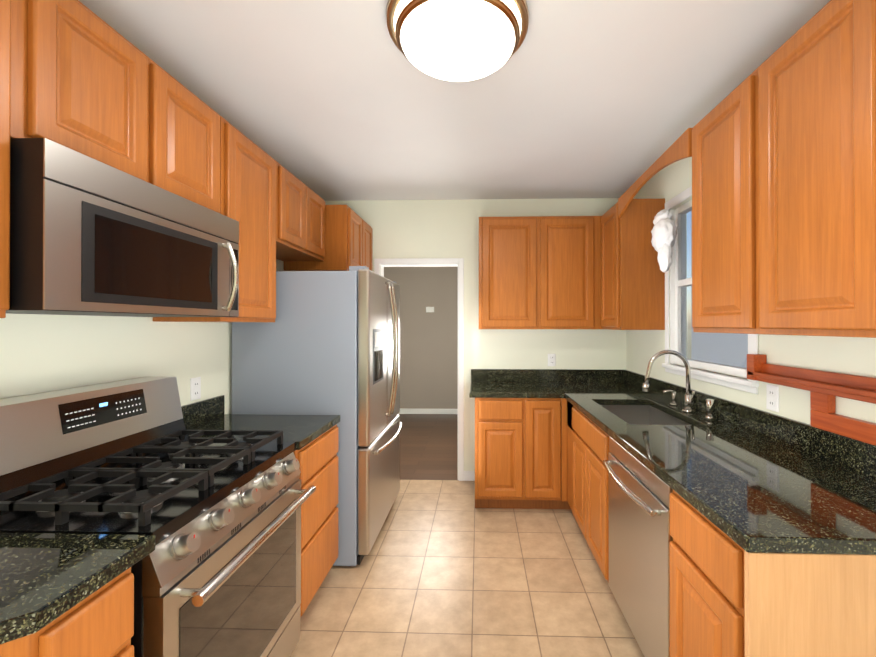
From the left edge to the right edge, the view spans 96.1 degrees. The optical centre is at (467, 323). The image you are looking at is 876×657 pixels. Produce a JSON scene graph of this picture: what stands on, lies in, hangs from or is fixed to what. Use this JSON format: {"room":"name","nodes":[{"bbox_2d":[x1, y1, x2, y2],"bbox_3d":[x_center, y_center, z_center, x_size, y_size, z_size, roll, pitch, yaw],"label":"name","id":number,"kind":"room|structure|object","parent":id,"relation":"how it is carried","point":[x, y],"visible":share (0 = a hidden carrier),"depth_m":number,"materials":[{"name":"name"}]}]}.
{"room":"kitchen","nodes":[
{"label":"kitchen","id":0,"kind":"room"},
{"bbox_2d":[0,259,283,413],"bbox_3d":[-1.521,0.136,1.030,0.120,2.600,5.530,0,0,2],"label":"wall","id":1,"kind":"structure","parent":0,"point":[41,353],"depth_m":1.58,"materials":[{"name":"beige paint"}]},
{"bbox_2d":[0,0,27,317],"bbox_3d":[-1.300,-0.482,0.696,0.337,0.935,0.568,0,0,2],"label":"upper cabinet","id":2,"kind":"object","parent":1,"relation":"attached to","point":[13,13],"depth_m":0.96,"materials":[{"name":"brown wood"}]},
{"bbox_2d":[28,0,159,186],"bbox_3d":[-1.286,-0.708,1.185,0.337,0.479,0.402,0,0,2],"label":"upper cabinet","id":3,"kind":"object","parent":1,"relation":"attached to","point":[78,76],"depth_m":1.17,"materials":[{"name":"brown wood"}]},
{"bbox_2d":[6,138,238,316],"bbox_3d":[-1.212,-0.248,1.378,0.471,0.430,0.793,0,0,2],"label":"microwave","id":4,"kind":"object","parent":3,"relation":"attached to","point":[89,236],"visible":1,"depth_m":1.15,"materials":[{"name":"silver metal"}]},
{"bbox_2d":[160,67,227,216],"bbox_3d":[-1.274,-0.707,1.584,0.337,0.479,0.396,0,0,2],"label":"upper cabinet","id":5,"kind":"object","parent":1,"relation":"attached to","point":[193,136],"depth_m":1.58,"materials":[{"name":"brown wood"}]},
{"bbox_2d":[190,377,200,400],"bbox_3d":[-1.426,0.340,2.062,0.008,0.116,0.072,0,0,2],"label":"electrical outlet","id":6,"kind":"object","parent":1,"relation":"attached to","point":[195,388],"visible":1,"depth_m":2.06,"materials":[{"name":"white plastic"}]},
{"bbox_2d":[153,122,283,321],"bbox_3d":[-1.261,-0.477,2.026,0.337,0.935,0.481,0,0,2],"label":"upper cabinet","id":7,"kind":"object","parent":1,"relation":"attached to","point":[255,179],"depth_m":2.02,"materials":[{"name":"brown wood"}]},
{"bbox_2d":[284,168,307,255],"bbox_3d":[-1.248,-0.710,2.449,0.337,0.465,0.354,0,0,2],"label":"upper cabinet","id":8,"kind":"object","parent":1,"relation":"attached to","point":[295,191],"depth_m":2.48,"materials":[{"name":"brown wood"}]},
{"bbox_2d":[284,187,327,263],"bbox_3d":[-1.238,-0.709,2.804,0.337,0.465,0.356,0,0,2],"label":"upper cabinet","id":9,"kind":"object","parent":1,"relation":"attached to","point":[317,209],"depth_m":2.84,"materials":[{"name":"brown wood"}]},
{"bbox_2d":[284,205,363,270],"bbox_3d":[-1.142,-0.656,3.153,0.508,0.500,0.341,0,0,2],"label":"upper cabinet","id":10,"kind":"object","parent":1,"relation":"attached to","point":[345,227],"depth_m":2.98,"materials":[{"name":"brown wood"}]},
{"bbox_2d":[384,267,457,408],"bbox_3d":[-0.342,0.157,6.413,3.640,2.600,0.120,0,0,2],"label":"wall","id":11,"kind":"structure","parent":0,"point":[428,360],"depth_m":6.34,"materials":[{"name":"paint"}]},
{"bbox_2d":[398,408,457,413],"bbox_3d":[-0.344,1.414,6.340,3.400,0.085,0.015,0,0,2],"label":"baseboard","id":12,"kind":"structure","parent":11,"relation":"attached to","point":[428,411],"depth_m":6.34,"materials":[{"name":"white wood"}]},
{"bbox_2d":[426,307,433,311],"bbox_3d":[-0.601,-0.233,6.349,0.130,0.090,0.026,0,0,2],"label":"thermostat","id":13,"kind":"object","parent":11,"relation":"attached to","point":[429,309],"visible":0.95,"depth_m":6.34,"materials":[{"name":"white plastic"}]},
{"bbox_2d":[79,0,829,200],"bbox_3d":[-0.312,-1.159,2.355,3.700,0.200,8.240,0,0,2],"label":"ceiling","id":14,"kind":"structure","parent":0,"point":[336,100],"depth_m":1.93,"materials":[{"name":"paint"}]},
{"bbox_2d":[387,0,527,81],"bbox_3d":[-0.036,-1.096,1.517,0.540,0.133,0.540,0,0,2],"label":"ceiling light","id":15,"kind":"object","parent":14,"relation":"attached to","point":[458,40],"visible":1,"depth_m":1.43,"materials":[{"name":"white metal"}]},
{"bbox_2d":[290,414,643,656],"bbox_3d":[-0.312,1.471,2.345,3.700,0.060,8.240,0,0,2],"label":"floor","id":16,"kind":"structure","parent":0,"point":[445,568],"depth_m":2.17,"materials":[{"name":"tile"}]},
{"bbox_2d":[0,567,133,656],"bbox_3d":[-1.124,0.994,0.536,0.697,0.880,0.779,0,0,2],"label":"base cabinet","id":17,"kind":"object","parent":16,"relation":"on","point":[99,622],"visible":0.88,"depth_m":0.81,"materials":[{"name":"brown wood"}]},
{"bbox_2d":[0,532,154,643],"bbox_3d":[-1.123,0.479,0.551,0.697,0.149,0.844,0,0,2],"label":"countertop","id":18,"kind":"structure","parent":17,"relation":"on","point":[46,579],"depth_m":0.83,"materials":[{"name":"stone"}]},
{"bbox_2d":[0,376,315,656],"bbox_3d":[-1.046,0.835,1.354,0.770,1.205,0.758,0,0,2],"label":"stove","id":19,"kind":"object","parent":16,"relation":"on","point":[216,572],"visible":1,"depth_m":1.23,"materials":[{"name":"silver metal"}]},
{"bbox_2d":[293,424,337,617],"bbox_3d":[-1.081,1.000,1.996,0.697,0.880,0.508,0,0,2],"label":"base cabinet","id":20,"kind":"object","parent":16,"relation":"on","point":[317,457],"visible":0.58,"depth_m":1.94,"materials":[{"name":"brown wood"}]},
{"bbox_2d":[181,395,339,449],"bbox_3d":[-1.081,0.484,1.998,0.697,0.149,0.516,0,0,2],"label":"countertop","id":21,"kind":"structure","parent":20,"relation":"on","point":[302,431],"depth_m":2.05,"materials":[{"name":"stone"}]},
{"bbox_2d":[232,266,401,566],"bbox_3d":[-0.939,0.550,2.777,0.900,1.785,0.920,0,0,2],"label":"fridge","id":22,"kind":"object","parent":16,"relation":"on","point":[326,343],"visible":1,"depth_m":2.32,"materials":[{"name":"grey metal"}]},
{"bbox_2d":[475,398,526,508],"bbox_3d":[0.254,1.005,3.300,0.374,0.880,0.637,0,0,2],"label":"base cabinet","id":23,"kind":"object","parent":16,"relation":"on","point":[500,423],"depth_m":2.98,"materials":[{"name":"brown wood"}]},
{"bbox_2d":[469,369,556,397],"bbox_3d":[0.371,0.489,3.296,0.690,0.149,0.641,0,0,2],"label":"countertop","id":24,"kind":"structure","parent":23,"relation":"on","point":[485,383],"depth_m":3.46,"materials":[{"name":"stone"}]},
{"bbox_2d":[527,398,558,508],"bbox_3d":[0.604,1.005,3.289,0.325,0.880,0.637,0,0,2],"label":"base cabinet","id":25,"kind":"object","parent":16,"relation":"on","point":[542,413],"depth_m":2.97,"materials":[{"name":"brown wood"}]},
{"bbox_2d":[559,398,609,582],"bbox_3d":[1.060,1.002,2.482,0.718,0.880,0.990,0,0,2],"label":"base cabinet","id":26,"kind":"object","parent":16,"relation":"on","point":[583,445],"depth_m":2.37,"materials":[{"name":"brown wood"}]},
{"bbox_2d":[545,350,875,554],"bbox_3d":[1.050,0.451,2.267,0.727,0.596,2.657,0,0,2],"label":"countertop","id":27,"kind":"structure","parent":26,"relation":"on","point":[748,479],"depth_m":1.46,"materials":[{"name":"stone"}]},
{"bbox_2d":[601,405,690,424],"bbox_3d":[1.050,0.655,2.368,0.426,0.188,0.726,0,0,2],"label":"sink basin","id":28,"kind":"object","parent":27,"relation":"in","point":[631,414],"depth_m":2.72,"materials":[{"name":"silver metal"}]},
{"bbox_2d":[642,350,713,420],"bbox_3d":[1.195,0.337,2.331,0.301,0.368,0.432,0,0,2],"label":"faucet","id":29,"kind":"object","parent":27,"relation":"on","point":[686,411],"depth_m":2.32,"materials":[{"name":"silver metal"}]},
{"bbox_2d":[603,436,672,656],"bbox_3d":[0.981,1.002,1.669,0.676,0.874,0.628,0,0,2],"label":"dishwasher","id":30,"kind":"object","parent":16,"relation":"on","point":[640,537],"visible":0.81,"depth_m":1.59,"materials":[{"name":"silver metal"}]},
{"bbox_2d":[669,490,875,656],"bbox_3d":[1.032,0.996,1.143,0.696,0.880,0.408,0,0,2],"label":"base cabinet","id":31,"kind":"object","parent":16,"relation":"on","point":[729,597],"depth_m":0.95,"materials":[{"name":"brown wood"}]},
{"bbox_2d":[325,198,625,470],"bbox_3d":[-0.332,0.146,3.701,3.820,2.600,0.120,0,0,2],"label":"wall","id":32,"kind":"structure","parent":0,"point":[425,228],"depth_m":3.63,"materials":[{"name":"beige paint"}]},
{"bbox_2d":[364,221,372,270],"bbox_3d":[-1.132,-0.655,3.494,0.508,0.500,0.341,0,0,2],"label":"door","id":33,"kind":"structure","parent":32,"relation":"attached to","point":[368,231],"depth_m":3.50,"materials":[{"name":"brown wood"}]},
{"bbox_2d":[374,258,474,480],"bbox_3d":[-0.395,0.419,3.694,0.934,2.054,0.136,0,0,2],"label":"door frame","id":34,"kind":"structure","parent":32,"relation":"attached to","point":[463,475],"depth_m":3.62,"materials":[{"name":"white wood"}]},
{"bbox_2d":[479,216,538,328],"bbox_3d":[0.350,-0.430,3.452,0.500,0.950,0.336,0,0,2],"label":"upper cabinet","id":35,"kind":"object","parent":32,"relation":"attached to","point":[508,246],"depth_m":3.29,"materials":[{"name":"brown wood"}]},
{"bbox_2d":[548,354,555,365],"bbox_3d":[0.776,0.331,3.604,0.072,0.116,0.008,0,0,2],"label":"electrical outlet","id":36,"kind":"object","parent":32,"relation":"attached to","point":[551,359],"visible":1,"depth_m":3.60,"materials":[{"name":"white plastic"}]},
{"bbox_2d":[539,216,594,328],"bbox_3d":[0.830,-0.430,3.438,0.460,0.950,0.336,0,0,2],"label":"upper cabinet","id":37,"kind":"object","parent":32,"relation":"attached to","point":[566,243],"depth_m":3.27,"materials":[{"name":"brown wood"}]},
{"bbox_2d":[626,157,875,423],"bbox_3d":[1.438,0.136,0.943,0.120,2.600,5.530,0,0,2],"label":"wall","id":38,"kind":"structure","parent":0,"point":[851,355],"depth_m":1.77,"materials":[{"name":"beige paint"}]},
{"bbox_2d":[599,196,664,329],"bbox_3d":[1.268,-0.432,3.057,0.338,0.950,0.440,0,0,2],"label":"upper cabinet","id":39,"kind":"object","parent":38,"relation":"attached to","point":[631,279],"depth_m":2.84,"materials":[{"name":"brown wood"}]},
{"bbox_2d":[662,186,758,393],"bbox_3d":[1.447,-0.264,2.355,0.125,1.210,0.930,0,0,2],"label":"window","id":40,"kind":"structure","parent":38,"relation":"in","point":[723,353],"depth_m":2.59,"materials":[{"name":"white wood"}]},
{"bbox_2d":[651,209,676,272],"bbox_3d":[1.311,-0.552,2.627,0.136,0.433,0.257,0,0,2],"label":"cloth","id":41,"kind":"object","parent":40,"relation":"hanging from","point":[664,233],"visible":1,"depth_m":2.55,"materials":[{"name":"white fabric"}]},
{"bbox_2d":[683,78,746,333],"bbox_3d":[1.227,-0.454,1.659,0.338,0.984,0.447,0,0,2],"label":"upper cabinet","id":42,"kind":"object","parent":38,"relation":"attached to","point":[716,145],"depth_m":1.64,"materials":[{"name":"brown wood"}]},
{"bbox_2d":[766,384,778,411],"bbox_3d":[1.398,0.339,1.799,0.008,0.116,0.072,0,0,2],"label":"electrical outlet","id":43,"kind":"object","parent":38,"relation":"attached to","point":[772,397],"visible":1,"depth_m":1.79,"materials":[{"name":"white plastic"}]},
{"bbox_2d":[747,0,875,337],"bbox_3d":[1.212,-0.456,1.147,0.338,0.984,0.578,0,0,2],"label":"upper cabinet","id":44,"kind":"object","parent":38,"relation":"attached to","point":[778,145],"depth_m":1.18,"materials":[{"name":"brown wood"}]},
{"bbox_2d":[747,354,875,445],"bbox_3d":[1.350,0.273,1.118,0.060,0.263,1.535,0,0,2],"label":"shelf","id":45,"kind":"object","parent":38,"relation":"attached to","point":[825,388],"visible":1,"depth_m":1.48,"materials":[{"name":"brown wood"}]}
]}

